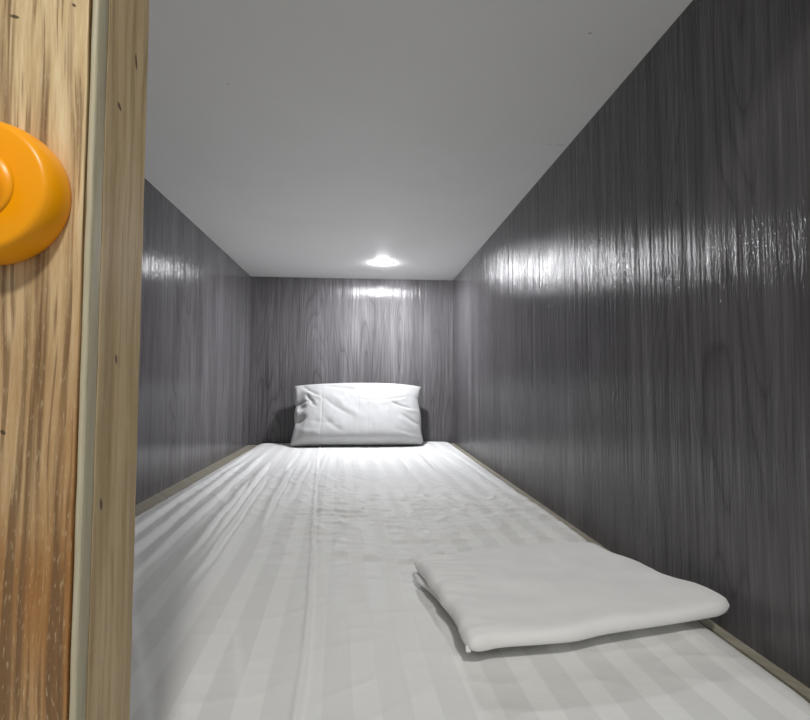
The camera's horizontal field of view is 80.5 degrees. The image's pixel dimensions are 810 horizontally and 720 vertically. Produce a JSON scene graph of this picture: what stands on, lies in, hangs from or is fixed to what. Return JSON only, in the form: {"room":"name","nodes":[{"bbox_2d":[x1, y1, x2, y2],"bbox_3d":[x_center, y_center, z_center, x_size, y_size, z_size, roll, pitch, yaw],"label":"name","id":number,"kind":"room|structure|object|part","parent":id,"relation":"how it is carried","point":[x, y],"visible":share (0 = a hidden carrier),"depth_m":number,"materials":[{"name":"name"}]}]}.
{"room":"dormitory","nodes":[
{"label":"dormitory","id":0,"kind":"room"},
{"bbox_2d":[135,178,250,504],"bbox_3d":[-0.625,0.018,1.138,0.020,0.890,2.030,0,-3,-5],"label":"wall","id":1,"kind":"structure","parent":0,"point":[194,361],"depth_m":1.39,"materials":[{"name":"grey wood"}]},
{"bbox_2d":[135,445,257,516],"bbox_3d":[-0.598,0.399,1.167,0.043,0.131,1.939,0,-3,-5],"label":"trim","id":2,"kind":"structure","parent":1,"relation":"attached to","point":[147,504],"depth_m":1.32,"materials":[{"name":"beige wood"}]},
{"bbox_2d":[248,277,452,444],"bbox_3d":[-0.238,0.069,2.197,0.966,0.890,0.020,0,-3,-5],"label":"wall","id":3,"kind":"structure","parent":0,"point":[304,331],"depth_m":2.19,"materials":[{"name":"grey laminate"}]},
{"bbox_2d":[144,0,692,279],"bbox_3d":[-0.154,-0.433,1.208,0.966,0.020,2.050,0,-3,-5],"label":"ceiling","id":4,"kind":"structure","parent":0,"point":[303,138],"depth_m":0.86,"materials":[{"name":"white paint"}]},
{"bbox_2d":[372,260,393,265],"bbox_3d":[-0.088,-0.387,1.921,0.086,0.005,0.086,0,-3,-5],"label":"recessed light","id":5,"kind":"object","parent":4,"relation":"in","point":[379,262],"visible":1,"depth_m":1.91,"materials":[{"name":"white ceramic"}]},
{"bbox_2d":[376,261,389,264],"bbox_3d":[-0.088,-0.387,1.921,0.058,0.004,0.058,0,-3,-5],"label":"diffuser","id":6,"kind":"object","parent":5,"relation":"attached to","point":[377,262],"depth_m":1.91,"materials":[{"name":"white plastic"}]},
{"bbox_2d":[453,0,809,687],"bbox_3d":[0.318,0.023,1.216,0.020,0.890,2.030,0,-3,-5],"label":"wall","id":7,"kind":"structure","parent":0,"point":[631,342],"depth_m":0.63,"materials":[{"name":"grey laminate"}]},
{"bbox_2d":[450,443,809,703],"bbox_3d":[0.296,0.404,1.241,0.014,0.131,1.939,0,-3,-5],"label":"trim","id":8,"kind":"structure","parent":7,"relation":"attached to","point":[788,680],"depth_m":0.52,"materials":[{"name":"beige wood"}]},
{"bbox_3d":[-0.155,0.480,1.165,0.966,0.030,2.050,0,-3,-5],"label":"floor","id":9,"kind":"structure","parent":0,"visible":0},
{"bbox_2d":[0,0,148,719],"bbox_3d":[-0.173,-0.026,0.188,0.099,0.889,0.077,0,-3,-5],"label":"door","id":10,"kind":"structure","parent":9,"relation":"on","point":[73,73],"depth_m":0.19,"materials":[{"name":"brown wood"}]},
{"bbox_3d":[-0.155,-0.064,0.163,0.030,0.030,0.020,0,-3,-5],"label":"stem","id":11,"kind":"part","parent":10,"relation":"part of","materials":[{"name":"orange plastic"}]},
{"bbox_3d":[-0.156,-0.063,0.179,0.054,0.054,0.013,0,-3,-5],"label":"knob","id":12,"kind":"part","parent":10,"relation":"part of","materials":[{"name":"orange plastic"}]},
{"bbox_2d":[129,442,809,719],"bbox_3d":[-0.142,0.382,1.201,0.863,0.146,1.926,0,-3,-5],"label":"sheet","id":13,"kind":"object","parent":9,"relation":"on","point":[279,583],"visible":0.78,"depth_m":0.52,"materials":[{"name":"fabric"}]},
{"bbox_2d":[290,383,422,445],"bbox_3d":[-0.202,0.227,2.055,0.564,0.258,0.230,0,-3,-5],"label":"pillow","id":14,"kind":"object","parent":13,"relation":"on","point":[330,414],"visible":1,"depth_m":1.99,"materials":[{"name":"white fabric"}]},
{"bbox_2d":[414,542,729,651],"bbox_3d":[0.178,0.269,0.576,0.311,0.030,0.227,1,-3,-16],"label":"folded blanket","id":15,"kind":"object","parent":13,"relation":"on","point":[555,592],"visible":1,"depth_m":0.52,"materials":[{"name":"white fabric"}]}
]}

